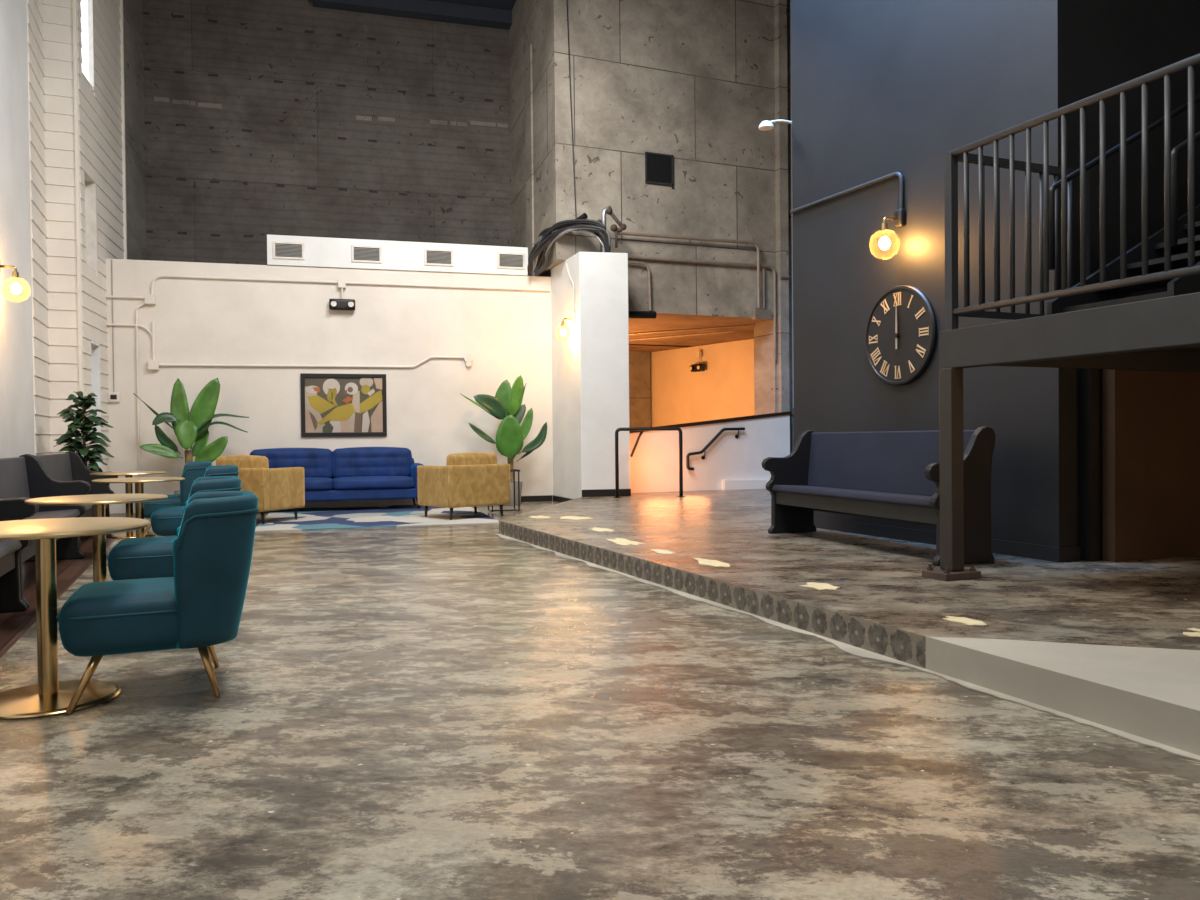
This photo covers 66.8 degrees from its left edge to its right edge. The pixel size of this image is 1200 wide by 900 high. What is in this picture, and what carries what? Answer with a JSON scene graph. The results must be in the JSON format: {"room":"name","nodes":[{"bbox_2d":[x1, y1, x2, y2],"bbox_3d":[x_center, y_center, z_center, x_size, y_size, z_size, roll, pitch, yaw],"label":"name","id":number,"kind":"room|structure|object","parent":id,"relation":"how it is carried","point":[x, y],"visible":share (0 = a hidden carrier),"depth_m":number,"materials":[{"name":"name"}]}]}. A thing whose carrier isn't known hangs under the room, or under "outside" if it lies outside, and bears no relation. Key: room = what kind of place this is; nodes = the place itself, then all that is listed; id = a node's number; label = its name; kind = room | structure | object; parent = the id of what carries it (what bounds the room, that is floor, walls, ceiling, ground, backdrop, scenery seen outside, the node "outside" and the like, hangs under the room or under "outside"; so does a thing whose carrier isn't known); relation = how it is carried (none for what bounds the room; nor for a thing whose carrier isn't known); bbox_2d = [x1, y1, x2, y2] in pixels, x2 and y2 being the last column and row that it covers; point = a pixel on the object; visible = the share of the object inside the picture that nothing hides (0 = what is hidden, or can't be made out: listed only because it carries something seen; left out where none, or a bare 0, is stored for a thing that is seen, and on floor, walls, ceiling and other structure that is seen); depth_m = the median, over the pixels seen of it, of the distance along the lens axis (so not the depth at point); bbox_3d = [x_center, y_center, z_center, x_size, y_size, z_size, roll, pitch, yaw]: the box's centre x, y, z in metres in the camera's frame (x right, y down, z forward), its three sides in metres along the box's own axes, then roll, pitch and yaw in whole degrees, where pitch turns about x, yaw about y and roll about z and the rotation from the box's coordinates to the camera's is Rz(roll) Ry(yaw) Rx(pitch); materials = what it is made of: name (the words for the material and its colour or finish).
{"room":"lobby lounge","nodes":[
{"label":"lobby lounge","id":0,"kind":"room"},
{"bbox_2d":[0,0,50,457],"bbox_3d":[-4.174,-3.865,4.133,0.292,9.900,18.150,-1,1,-23],"label":"wall","id":1,"kind":"structure","parent":0,"point":[17,438],"depth_m":10.98,"materials":[{"name":"white paint"}]},
{"bbox_2d":[0,265,20,293],"bbox_3d":[-6.104,-1.763,9.445,0.330,0.455,0.260,-1,1,-23],"label":"wall lamp","id":2,"kind":"object","parent":1,"relation":"attached to","point":[15,288],"visible":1,"depth_m":9.43,"materials":[{"name":"gold metal"}]},
{"bbox_2d":[12,271,19,278],"bbox_3d":[-6.072,-1.816,9.458,0.068,0.070,0.068,-1,1,-23],"label":"socket","id":3,"kind":"object","parent":2,"relation":"attached to","point":[15,275],"depth_m":9.43,"materials":[{"name":"gold metal"}]},
{"bbox_2d":[42,0,83,456],"bbox_3d":[-7.447,-3.944,12.584,0.435,9.900,0.135,-1,1,-23],"label":"wall","id":4,"kind":"structure","parent":0,"point":[60,61],"depth_m":12.55,"materials":[{"name":"beige paint"}]},
{"bbox_2d":[0,513,134,658],"bbox_3d":[-5.268,1.107,7.761,1.600,0.124,25.600,-1,1,-23],"label":"floor","id":5,"kind":"structure","parent":0,"point":[13,625],"depth_m":7.03,"materials":[{"name":"red wood"}]},
{"bbox_2d":[0,498,36,612],"bbox_3d":[-3.426,0.569,4.586,0.588,1.000,2.880,-1,1,-23],"label":"pew","id":6,"kind":"object","parent":5,"relation":"on","point":[16,508],"visible":0.77,"depth_m":5.91,"materials":[{"name":"black paint"}]},
{"bbox_2d":[0,454,89,608],"bbox_3d":[-4.569,0.545,7.251,0.588,1.000,2.880,-1,1,-23],"label":"pew","id":7,"kind":"object","parent":5,"relation":"on","point":[23,476],"visible":0.59,"depth_m":8.44,"materials":[{"name":"black paint"}]},
{"bbox_2d":[29,451,117,556],"bbox_3d":[-5.712,0.521,9.916,0.588,1.000,2.880,-1,1,-23],"label":"pew","id":8,"kind":"object","parent":5,"relation":"on","point":[67,466],"visible":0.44,"depth_m":11.00,"materials":[{"name":"black paint"}]},
{"bbox_2d":[53,391,113,471],"bbox_3d":[-6.706,0.120,11.791,0.676,1.771,0.686,0,1,12],"label":"plant","id":9,"kind":"object","parent":5,"relation":"on","point":[80,420],"visible":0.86,"depth_m":11.73,"materials":[{"name":"green plant"}]},
{"bbox_2d":[76,0,126,513],"bbox_3d":[-7.681,-3.960,13.947,0.190,9.902,2.762,-1,1,-16],"label":"wall","id":10,"kind":"structure","parent":0,"point":[101,112],"depth_m":13.88,"materials":[{"name":"beige paint"}]},
{"bbox_2d":[80,0,94,91],"bbox_3d":[-7.440,-6.326,13.128,0.090,2.050,0.700,-1,1,-16],"label":"window","id":11,"kind":"structure","parent":10,"relation":"in","point":[87,6],"depth_m":13.40,"materials":[{"name":"white glass"}]},
{"bbox_2d":[84,172,97,277],"bbox_3d":[-7.450,-3.276,13.177,0.160,1.450,0.660,-1,1,-16],"label":"window","id":12,"kind":"structure","parent":10,"relation":"in","point":[90,188],"depth_m":13.44,"materials":[{"name":"white glass"}]},
{"bbox_2d":[91,339,101,468],"bbox_3d":[-7.456,-0.303,13.347,0.155,2.600,0.490,-1,1,-16],"label":"door","id":13,"kind":"structure","parent":10,"relation":"in","point":[95,357],"depth_m":13.53,"materials":[{"name":"white paint"}]},
{"bbox_2d":[123,0,146,259],"bbox_3d":[-8.442,-5.482,16.188,0.310,6.900,2.080,-1,1,-16],"label":"wall","id":14,"kind":"structure","parent":0,"point":[132,9],"depth_m":16.23,"materials":[{"name":"concrete"}]},
{"bbox_2d":[143,0,510,264],"bbox_3d":[-5.181,-5.740,18.231,8.200,6.500,0.300,-1,1,-16],"label":"wall","id":15,"kind":"structure","parent":0,"point":[286,151],"depth_m":17.94,"materials":[{"name":"brick"}]},
{"bbox_2d":[154,96,507,127],"bbox_3d":[-5.158,-6.673,18.073,6.740,0.190,0.018,-1,1,-16],"label":"trim","id":16,"kind":"structure","parent":15,"relation":"attached to","point":[163,99],"depth_m":18.27,"materials":[{"name":"concrete"}]},
{"bbox_2d":[106,259,552,513],"bbox_3d":[-4.300,-1.027,15.116,7.160,3.940,0.200,-1,1,-16],"label":"wall","id":17,"kind":"structure","parent":0,"point":[507,334],"depth_m":14.93,"materials":[{"name":"white paint"}]},
{"bbox_2d":[111,259,113,391],"bbox_3d":[-7.524,-1.917,14.053,0.013,2.050,0.014,-1,1,-23],"label":"wire","id":18,"kind":"object","parent":17,"relation":"attached to","point":[111,259],"visible":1,"depth_m":14.04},
{"bbox_2d":[108,392,119,402],"bbox_3d":[-7.510,-0.812,14.058,0.170,0.160,0.044,-1,1,-16],"label":"thermostat","id":19,"kind":"object","parent":17,"relation":"attached to","point":[113,397],"visible":1,"depth_m":14.04,"materials":[{"name":"white plastic"}]},
{"bbox_2d":[106,295,144,298],"bbox_3d":[-7.345,-2.364,14.082,0.570,0.038,0.040,-1,1,-16],"label":"conduit","id":20,"kind":"object","parent":17,"relation":"attached to","point":[107,296],"visible":1,"depth_m":14.08,"materials":[{"name":"metal"}]},
{"bbox_2d":[106,323,151,337],"bbox_3d":[-7.283,-1.694,14.107,0.687,0.517,0.036,-1,1,-16],"label":"conduit","id":21,"kind":"object","parent":17,"relation":"attached to","point":[107,324],"visible":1,"depth_m":14.10,"materials":[{"name":"metal"}]},
{"bbox_2d":[135,303,146,476],"bbox_3d":[-7.108,-0.670,14.168,0.184,3.266,0.036,-1,1,-16],"label":"conduit","id":22,"kind":"object","parent":17,"relation":"attached to","point":[143,304],"visible":0.93,"depth_m":14.13,"materials":[{"name":"metal"}]},
{"bbox_2d":[272,241,304,259],"bbox_3d":[-5.041,-3.230,14.731,0.490,0.280,0.023,-1,1,-16],"label":"air vent","id":23,"kind":"object","parent":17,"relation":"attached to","point":[281,250],"visible":1,"depth_m":14.73,"materials":[{"name":"white metal"}]},
{"bbox_2d":[148,322,463,369],"bbox_3d":[-4.673,-1.657,14.855,4.925,0.745,0.080,-1,1,-16],"label":"conduit","id":24,"kind":"object","parent":17,"relation":"attached to","point":[153,364],"visible":1,"depth_m":14.65,"materials":[{"name":"metal"}]},
{"bbox_2d":[329,279,354,310],"bbox_3d":[-4.225,-2.550,14.911,0.410,0.510,0.185,-1,1,-16],"label":"emergency light","id":25,"kind":"object","parent":17,"relation":"attached to","point":[334,304],"visible":1,"depth_m":14.89,"materials":[{"name":"black paint"}]},
{"bbox_2d":[300,373,386,436],"bbox_3d":[-4.220,-0.741,15.012,1.360,1.030,0.040,-1,1,-16],"label":"framed picture","id":26,"kind":"object","parent":17,"relation":"attached to","point":[331,404],"visible":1,"depth_m":15.01,"materials":[{"name":"paper"}]},
{"bbox_2d":[145,275,549,304],"bbox_3d":[-3.976,-2.547,15.048,6.455,0.466,0.080,-1,1,-16],"label":"conduit","id":27,"kind":"object","parent":17,"relation":"attached to","point":[149,298],"visible":1,"depth_m":14.83,"materials":[{"name":"metal"}]},
{"bbox_2d":[351,245,381,262],"bbox_3d":[-3.865,-3.246,15.072,0.490,0.280,0.023,-1,1,-16],"label":"air vent","id":28,"kind":"object","parent":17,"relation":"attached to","point":[359,253],"visible":1,"depth_m":15.07,"materials":[{"name":"white metal"}]},
{"bbox_2d":[267,234,527,275],"bbox_3d":[-3.436,-3.260,15.693,4.280,0.485,0.930,-1,1,-16],"label":"air duct","id":29,"kind":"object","parent":17,"relation":"on","point":[325,252],"depth_m":15.22,"materials":[{"name":"metal"}]},
{"bbox_2d":[424,248,453,265],"bbox_3d":[-2.727,-3.261,15.403,0.490,0.280,0.023,-1,1,-16],"label":"air vent","id":30,"kind":"object","parent":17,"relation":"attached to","point":[436,257],"visible":1,"depth_m":15.40,"materials":[{"name":"white metal"}]},
{"bbox_2d":[464,354,472,365],"bbox_3d":[-2.251,-1.540,15.566,0.150,0.215,0.070,-1,1,-16],"label":"outlet box","id":31,"kind":"object","parent":17,"relation":"attached to","point":[468,358],"visible":1,"depth_m":15.54,"materials":[{"name":"white metal"}]},
{"bbox_2d":[497,252,524,268],"bbox_3d":[-1.536,-3.277,15.749,0.490,0.280,0.023,-1,1,-16],"label":"air vent","id":32,"kind":"object","parent":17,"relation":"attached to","point":[505,260],"visible":1,"depth_m":15.74,"materials":[{"name":"white metal"}]},
{"bbox_2d":[521,495,551,501],"bbox_3d":[-1.529,0.858,15.826,1.430,0.100,0.020,-1,1,-16],"label":"baseboard","id":33,"kind":"structure","parent":17,"relation":"attached to","point":[546,497],"depth_m":15.93,"materials":[{"name":"black paint"}]},
{"bbox_2d":[430,0,515,10],"bbox_3d":[0.983,-9.028,9.698,15.300,0.220,24.800,-1,1,-23],"label":"ceiling","id":34,"kind":"structure","parent":0,"point":[497,4],"depth_m":18.33,"materials":[{"name":"black"}]},
{"bbox_2d":[551,252,629,498],"bbox_3d":[-0.201,-1.140,15.401,0.807,4.080,1.771,-1,1,-19],"label":"wall pillar","id":35,"kind":"structure","parent":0,"point":[590,363],"depth_m":14.65,"materials":[{"name":"white paint"}]},
{"bbox_2d":[560,313,575,335],"bbox_3d":[-0.562,-1.985,14.724,0.330,0.455,0.260,-1,1,-16],"label":"wall lamp","id":36,"kind":"object","parent":35,"relation":"attached to","point":[573,315],"visible":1,"depth_m":14.71,"materials":[{"name":"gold metal"}]},
{"bbox_2d":[527,219,610,275],"bbox_3d":[-0.596,-3.384,15.144,1.738,0.772,0.482,0,1,34],"label":"cable bundle","id":37,"kind":"object","parent":35,"relation":"attached to","point":[550,235],"visible":0.98,"depth_m":14.96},
{"bbox_2d":[553,489,630,502],"bbox_3d":[-0.402,0.768,15.138,1.884,0.275,0.682,0,1,45],"label":"baseboard","id":38,"kind":"structure","parent":35,"relation":"attached to","point":[598,492],"depth_m":14.64,"materials":[{"name":"black paint"}]},
{"bbox_2d":[597,205,626,251],"bbox_3d":[0.196,-3.596,14.945,0.515,0.837,0.135,-1,1,-23],"label":"riser pipe","id":39,"kind":"object","parent":35,"relation":"on","point":[608,210],"visible":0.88,"depth_m":14.91,"materials":[{"name":"metal"}]},
{"bbox_2d":[628,311,656,318],"bbox_3d":[0.581,-2.315,15.570,0.805,0.154,0.130,-1,1,-23],"label":"drain pipe","id":40,"kind":"object","parent":35,"relation":"attached to","point":[631,314],"visible":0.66,"depth_m":15.58,"materials":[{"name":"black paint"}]},
{"bbox_2d":[0,501,1199,899],"bbox_3d":[1.625,1.004,10.716,13.400,0.120,25.600,-1,1,-23],"label":"floor","id":41,"kind":"structure","parent":0,"point":[464,711],"depth_m":3.10,"materials":[{"name":"concrete"}]},
{"bbox_2d":[0,517,149,719],"bbox_3d":[-2.364,0.695,3.889,0.804,0.750,0.804,-1,1,-23],"label":"cafe table","id":42,"kind":"object","parent":41,"relation":"on","point":[50,696],"visible":0.98,"depth_m":3.85,"materials":[{"name":"gold metal"}]},
{"bbox_2d":[25,494,167,621],"bbox_3d":[-3.208,0.677,5.834,0.804,0.750,0.804,-1,1,-23],"label":"cafe table","id":43,"kind":"object","parent":41,"relation":"on","point":[98,501],"visible":0.56,"depth_m":5.80,"materials":[{"name":"gold metal"}]},
{"bbox_2d":[90,471,166,538],"bbox_3d":[-5.530,0.636,10.691,0.804,0.750,0.804,-1,1,-23],"label":"cafe table","id":44,"kind":"object","parent":41,"relation":"on","point":[128,474],"visible":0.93,"depth_m":10.65,"materials":[{"name":"gold metal"}]},
{"bbox_2d":[92,477,184,537],"bbox_3d":[-4.434,0.651,8.768,0.804,0.750,0.804,-1,1,-23],"label":"cafe table","id":45,"kind":"object","parent":41,"relation":"on","point":[139,482],"visible":0.5,"depth_m":8.73,"materials":[{"name":"gold metal"}]},
{"bbox_2d":[56,491,258,714],"bbox_3d":[-1.958,0.634,4.095,0.793,0.868,0.661,-1,1,-23],"label":"velvet chair","id":46,"kind":"object","parent":41,"relation":"on","point":[200,607],"visible":1,"depth_m":3.85,"materials":[{"name":"teal fabric"}]},
{"bbox_2d":[106,476,241,580],"bbox_3d":[-2.782,0.618,5.994,0.793,0.868,0.661,-1,1,-23],"label":"velvet chair","id":47,"kind":"object","parent":41,"relation":"on","point":[145,557],"visible":0.44,"depth_m":5.68,"materials":[{"name":"teal fabric"}]},
{"bbox_2d":[144,461,211,534],"bbox_3d":[-5.066,0.575,10.890,0.793,0.868,0.661,-1,1,-23],"label":"velvet chair","id":48,"kind":"object","parent":41,"relation":"on","point":[192,471],"visible":0.3,"depth_m":10.63,"materials":[{"name":"teal fabric"}]},
{"bbox_2d":[133,378,248,493],"bbox_3d":[-6.148,-0.061,13.725,1.606,2.081,0.432,-1,1,-16],"label":"banana plant","id":49,"kind":"object","parent":41,"relation":"on","point":[191,427],"visible":0.79,"depth_m":13.70,"materials":[{"name":"green plant"}]},
{"bbox_2d":[150,465,238,535],"bbox_3d":[-3.959,0.591,8.916,0.793,0.868,0.661,-1,1,-23],"label":"velvet chair","id":50,"kind":"object","parent":41,"relation":"on","point":[165,521],"visible":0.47,"depth_m":8.58,"materials":[{"name":"teal fabric"}]},
{"bbox_2d":[255,505,498,531],"bbox_3d":[-3.278,0.951,13.283,3.050,0.012,3.770,-1,1,-16],"label":"rug","id":51,"kind":"object","parent":41,"relation":"on","point":[316,518],"visible":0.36,"depth_m":12.73,"materials":[{"name":"fabric"}]},
{"bbox_2d":[216,455,304,523],"bbox_3d":[-4.707,0.517,12.411,1.004,0.906,0.882,0,1,19],"label":"armchair","id":52,"kind":"object","parent":51,"relation":"on","point":[275,489],"visible":0.64,"depth_m":12.06,"materials":[{"name":"fabric"}]},
{"bbox_2d":[216,455,268,467],"bbox_3d":[-4.787,0.295,12.177,0.780,0.455,0.230,0,1,19],"label":"cushion","id":53,"kind":"object","parent":52,"relation":"on","point":[242,461],"depth_m":12.06,"materials":[{"name":"fabric"}]},
{"bbox_2d":[250,447,422,508],"bbox_3d":[-4.223,0.449,14.378,2.816,0.982,0.986,-1,1,-16],"label":"sofa","id":54,"kind":"object","parent":51,"relation":"on","point":[354,473],"visible":0.71,"depth_m":14.36,"materials":[{"name":"blue fabric"}]},
{"bbox_2d":[250,448,332,477],"bbox_3d":[-4.892,0.234,14.458,1.285,0.540,0.298,-1,1,-16],"label":"cushion","id":55,"kind":"object","parent":54,"relation":"on","point":[316,462],"depth_m":14.39,"materials":[{"name":"blue fabric"}]},
{"bbox_2d":[305,477,332,490],"bbox_3d":[-4.783,0.535,14.096,1.261,0.211,0.756,-1,1,-16],"label":"seat cushion","id":56,"kind":"object","parent":54,"relation":"on","point":[311,483],"depth_m":13.88,"materials":[{"name":"blue fabric"}]},
{"bbox_2d":[332,447,411,477],"bbox_3d":[-3.706,0.218,14.802,1.285,0.540,0.298,-1,1,-16],"label":"cushion","id":57,"kind":"object","parent":54,"relation":"on","point":[354,461],"depth_m":14.69,"materials":[{"name":"blue fabric"}]},
{"bbox_2d":[333,476,414,489],"bbox_3d":[-3.597,0.519,14.441,1.261,0.211,0.756,-1,1,-16],"label":"seat cushion","id":58,"kind":"object","parent":54,"relation":"on","point":[339,482],"depth_m":14.12,"materials":[{"name":"blue fabric"}]},
{"bbox_2d":[417,452,509,519],"bbox_3d":[-1.930,0.485,12.841,1.004,0.906,0.882,-1,1,-40],"label":"armchair","id":59,"kind":"object","parent":51,"relation":"on","point":[469,479],"visible":1,"depth_m":12.50,"materials":[{"name":"fabric"}]},
{"bbox_2d":[446,452,497,465],"bbox_3d":[-1.775,0.260,12.652,0.780,0.455,0.230,-1,1,-40],"label":"cushion","id":60,"kind":"object","parent":59,"relation":"on","point":[469,458],"depth_m":12.53,"materials":[{"name":"fabric"}]},
{"bbox_2d":[460,375,546,504],"bbox_3d":[-1.580,-0.169,15.137,1.436,2.171,0.469,-1,1,-16],"label":"banana plant","id":61,"kind":"object","parent":41,"relation":"on","point":[506,406],"visible":0.9,"depth_m":15.06,"materials":[{"name":"green plant"}]},
{"bbox_2d":[488,469,519,511],"bbox_3d":[-1.452,0.608,13.691,0.440,0.624,0.400,-1,1,-16],"label":"side table","id":62,"kind":"object","parent":41,"relation":"on","point":[511,470],"visible":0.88,"depth_m":13.57,"materials":[{"name":"black paint"}]},
{"bbox_2d":[495,534,1199,761],"bbox_3d":[1.372,1.025,4.457,0.119,0.006,13.095,-1,1,-23],"label":"trim","id":63,"kind":"structure","parent":41,"relation":"on","point":[859,652],"depth_m":4.36,"materials":[{"name":"metal"}]},
{"bbox_2d":[499,489,1199,755],"bbox_3d":[3.561,0.836,11.218,9.240,0.158,25.000,-1,1,-23],"label":"platform","id":64,"kind":"object","parent":41,"relation":"on","point":[1116,645],"visible":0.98,"depth_m":5.34,"materials":[{"name":"concrete"}]},
{"bbox_2d":[613,427,684,497],"bbox_3d":[0.619,0.194,14.436,0.903,1.102,1.194,-1,1,-44],"label":"guard rail","id":65,"kind":"object","parent":64,"relation":"on","point":[642,429],"visible":1,"depth_m":14.27,"materials":[{"name":"metal"}]},
{"bbox_2d":[762,426,995,565],"bbox_3d":[2.232,0.317,7.734,0.588,1.000,2.460,-1,1,-19],"label":"pew","id":66,"kind":"object","parent":64,"relation":"on","point":[884,475],"visible":0.92,"depth_m":7.65,"materials":[{"name":"black paint"}]},
{"bbox_2d":[922,368,980,580],"bbox_3d":[2.307,0.152,5.984,0.300,1.375,0.220,-1,1,-23],"label":"support post","id":67,"kind":"object","parent":64,"relation":"on","point":[950,379],"visible":1,"depth_m":5.94,"materials":[{"name":"brown paint"}]},
{"bbox_2d":[940,292,1199,371],"bbox_3d":[5.008,-0.665,4.350,3.750,0.250,5.260,-1,1,-23],"label":"balcony","id":68,"kind":"object","parent":67,"relation":"on","point":[1159,334],"visible":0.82,"depth_m":5.23,"materials":[{"name":"grey metal"}]},
{"bbox_2d":[944,53,1199,330],"bbox_3d":[3.861,-1.357,3.879,1.288,1.168,5.110,-1,1,-23],"label":"balcony railing","id":69,"kind":"object","parent":68,"relation":"on","point":[952,312],"visible":0.92,"depth_m":5.28,"materials":[{"name":"metal"}]},
{"bbox_2d":[1047,95,1199,314],"bbox_3d":[5.195,-2.279,6.570,4.427,2.916,0.900,-1,1,-23],"label":"staircase","id":70,"kind":"structure","parent":68,"relation":"on","point":[1179,226],"depth_m":6.17,"materials":[{"name":"black metal"}]},
{"bbox_2d":[629,351,650,426],"bbox_3d":[2.982,-0.917,20.895,0.799,3.110,6.413,-1,1,-41],"label":"columns","id":71,"kind":"structure","parent":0,"point":[639,362],"depth_m":22.94,"materials":[{"name":"concrete"}]},
{"bbox_2d":[509,0,789,346],"bbox_3d":[1.443,-5.746,18.847,6.940,6.630,5.200,-1,1,-23],"label":"wall","id":72,"kind":"structure","parent":0,"point":[691,81],"depth_m":16.08,"materials":[{"name":"concrete"}]},
{"bbox_2d":[313,0,511,29],"bbox_3d":[-3.529,-8.857,18.314,4.300,0.260,0.300,-1,1,-16],"label":"beam","id":73,"kind":"structure","parent":72,"relation":"attached to","point":[416,9],"depth_m":18.25,"materials":[{"name":"metal"}]},
{"bbox_2d":[524,0,557,275],"bbox_3d":[-1.064,-6.043,16.214,0.060,5.720,2.383,-1,1,-16],"label":"trim","id":74,"kind":"structure","parent":72,"relation":"attached to","point":[528,55],"depth_m":16.88,"materials":[{"name":"concrete"}]},
{"bbox_2d":[566,0,576,217],"bbox_3d":[-0.486,-5.995,15.156,0.172,4.601,0.018,-1,1,-23],"label":"hanging wire","id":75,"kind":"object","parent":72,"relation":"hanging from","point":[566,0],"visible":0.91,"depth_m":15.15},
{"bbox_2d":[645,152,673,188],"bbox_3d":[1.033,-4.865,15.823,0.540,0.575,0.030,-1,1,-23],"label":"hatch","id":76,"kind":"object","parent":72,"relation":"attached to","point":[659,168],"visible":1,"depth_m":15.83,"materials":[{"name":"black metal"}]},
{"bbox_2d":[629,330,733,340],"bbox_3d":[1.170,-2.365,18.971,2.911,0.048,1.926,-1,1,-3],"label":"ceiling beam","id":77,"kind":"structure","parent":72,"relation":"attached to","point":[730,330],"depth_m":18.77,"materials":[{"name":"wood"}]},
{"bbox_2d":[629,324,754,334],"bbox_3d":[1.326,-2.352,17.884,3.132,0.048,1.695,-1,1,-2],"label":"ceiling beam","id":78,"kind":"structure","parent":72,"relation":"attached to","point":[746,325],"depth_m":17.72,"materials":[{"name":"wood"}]},
{"bbox_2d":[628,255,776,359],"bbox_3d":[1.762,-2.501,16.118,3.207,1.745,0.056,-1,1,-23],"label":"pipe","id":79,"kind":"object","parent":72,"relation":"attached to","point":[629,257],"visible":0.91,"depth_m":16.42,"materials":[{"name":"metal"}]},
{"bbox_2d":[628,261,651,309],"bbox_3d":[0.589,-2.822,15.591,0.645,0.825,0.052,-1,1,-23],"label":"pipe","id":80,"kind":"object","parent":79,"relation":"attached to","point":[629,262],"visible":0.94,"depth_m":15.68,"materials":[{"name":"metal"}]},
{"bbox_2d":[752,309,771,319],"bbox_3d":[2.954,-2.476,16.630,0.360,0.180,0.120,-1,1,-23],"label":"junction box","id":81,"kind":"object","parent":72,"relation":"attached to","point":[757,314],"visible":1,"depth_m":16.57,"materials":[{"name":"metal"}]},
{"bbox_2d":[614,232,759,307],"bbox_3d":[1.581,-3.162,15.970,2.877,1.194,0.056,-1,1,-23],"label":"pipe","id":82,"kind":"object","parent":81,"relation":"attached to","point":[620,233],"visible":0.96,"depth_m":16.15,"materials":[{"name":"metal"}]},
{"bbox_2d":[629,344,694,351],"bbox_3d":[0.382,-2.579,22.120,6.400,0.230,2.200,-1,1,-23],"label":"ceiling","id":83,"kind":"structure","parent":0,"point":[639,348],"depth_m":22.12,"materials":[{"name":"wood"}]},
{"bbox_2d":[650,339,753,426],"bbox_3d":[2.436,-0.959,21.790,0.235,3.500,4.100,-1,1,-36],"label":"wall","id":84,"kind":"structure","parent":0,"point":[725,389],"depth_m":21.58,"materials":[{"name":"paint"}]},
{"bbox_2d":[689,352,704,371],"bbox_3d":[2.295,-2.089,21.507,0.185,0.470,0.410,-1,1,-36],"label":"emergency light","id":85,"kind":"object","parent":84,"relation":"attached to","point":[698,367],"visible":1,"depth_m":21.49,"materials":[{"name":"black paint"}]},
{"bbox_2d":[630,411,791,492],"bbox_3d":[1.828,0.012,16.082,3.630,1.400,0.170,-1,1,-23],"label":"wall","id":86,"kind":"structure","parent":0,"point":[654,463],"depth_m":16.06,"materials":[{"name":"white paint"}]},
{"bbox_2d":[686,427,744,469],"bbox_3d":[2.034,-0.022,16.053,1.175,0.744,0.096,-1,1,-23],"label":"handrail","id":87,"kind":"object","parent":86,"relation":"attached to","point":[719,433],"visible":1,"depth_m":15.97,"materials":[{"name":"metal"}]},
{"bbox_2d":[722,480,768,489],"bbox_3d":[2.852,0.611,16.407,1.450,0.175,0.100,-1,1,-23],"label":"trim","id":88,"kind":"structure","parent":86,"relation":"attached to","point":[726,484],"depth_m":16.23,"materials":[{"name":"white paint"}]},
{"bbox_2d":[754,0,793,450],"bbox_3d":[4.284,-4.151,17.555,2.580,9.640,0.840,-1,1,-23],"label":"wall","id":89,"kind":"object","parent":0,"point":[772,378],"visible":0.3,"depth_m":16.74,"materials":[{"name":"concrete"}]},
{"bbox_2d":[788,0,793,414],"bbox_3d":[3.696,-4.808,16.936,0.330,8.300,0.100,-1,1,-23],"label":"trim","id":90,"kind":"structure","parent":89,"relation":"attached to","point":[792,408],"depth_m":16.90,"materials":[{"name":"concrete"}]},
{"bbox_2d":[790,0,793,407],"bbox_3d":[3.566,-4.814,16.719,0.095,8.080,0.100,-1,1,-23],"label":"pipe","id":91,"kind":"object","parent":89,"relation":"attached to","point":[790,0],"visible":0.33,"depth_m":16.71,"materials":[{"name":"metal"}]},
{"bbox_2d":[791,0,1199,546],"bbox_3d":[3.678,-4.073,8.537,2.200,9.750,3.280,-1,1,-23],"label":"wall","id":92,"kind":"structure","parent":0,"point":[880,88],"depth_m":7.41,"materials":[{"name":"grey paint"}]},
{"bbox_2d":[759,120,791,130],"bbox_3d":[1.940,-3.444,9.696,0.525,0.176,0.162,-1,1,-14],"label":"gooseneck lamp","id":93,"kind":"object","parent":92,"relation":"attached to","point":[766,125],"visible":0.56,"depth_m":9.65,"materials":[{"name":"white metal"}]},
{"bbox_2d":[790,172,903,213],"bbox_3d":[2.355,-2.322,8.843,0.036,0.408,1.685,-1,1,-23],"label":"conduit","id":94,"kind":"object","parent":92,"relation":"attached to","point":[901,180],"visible":1,"depth_m":8.49,"materials":[{"name":"metal"}]},
{"bbox_2d":[879,208,904,249],"bbox_3d":[2.544,-1.913,8.048,0.330,0.455,0.260,-1,1,-23],"label":"wall lamp","id":95,"kind":"object","parent":92,"relation":"attached to","point":[899,215],"visible":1,"depth_m":8.05,"materials":[{"name":"metal"}]},
{"bbox_2d":[880,223,887,231],"bbox_3d":[2.511,-1.964,8.034,0.068,0.070,0.068,-1,1,-23],"label":"socket","id":96,"kind":"object","parent":95,"relation":"attached to","point":[884,226],"depth_m":8.01,"materials":[{"name":"gold metal"}]},
{"bbox_2d":[865,285,936,385],"bbox_3d":[2.664,-1.022,8.135,0.066,0.894,0.894,-1,1,-23],"label":"wall clock","id":97,"kind":"object","parent":92,"relation":"attached to","point":[901,330],"visible":1,"depth_m":8.09,"materials":[{"name":"black paint"}]},
{"bbox_2d":[814,517,1081,562],"bbox_3d":[2.836,0.750,8.205,0.285,0.110,3.285,-1,1,-23],"label":"baseboard","id":98,"kind":"structure","parent":92,"relation":"attached to","point":[1019,549],"depth_m":7.82,"materials":[{"name":"grey paint"}]},
{"bbox_2d":[1080,369,1102,561],"bbox_3d":[3.628,0.097,6.719,0.120,1.440,0.090,-1,1,-23],"label":"trim","id":99,"kind":"structure","parent":92,"relation":"attached to","point":[1091,436],"depth_m":6.68,"materials":[{"name":"black paint"}]},
{"bbox_2d":[1102,369,1199,561],"bbox_3d":[4.558,0.074,7.063,1.860,1.460,0.190,-1,1,-23],"label":"door","id":100,"kind":"structure","parent":92,"relation":"in","point":[1151,419],"depth_m":6.76,"materials":[{"name":"wood"}]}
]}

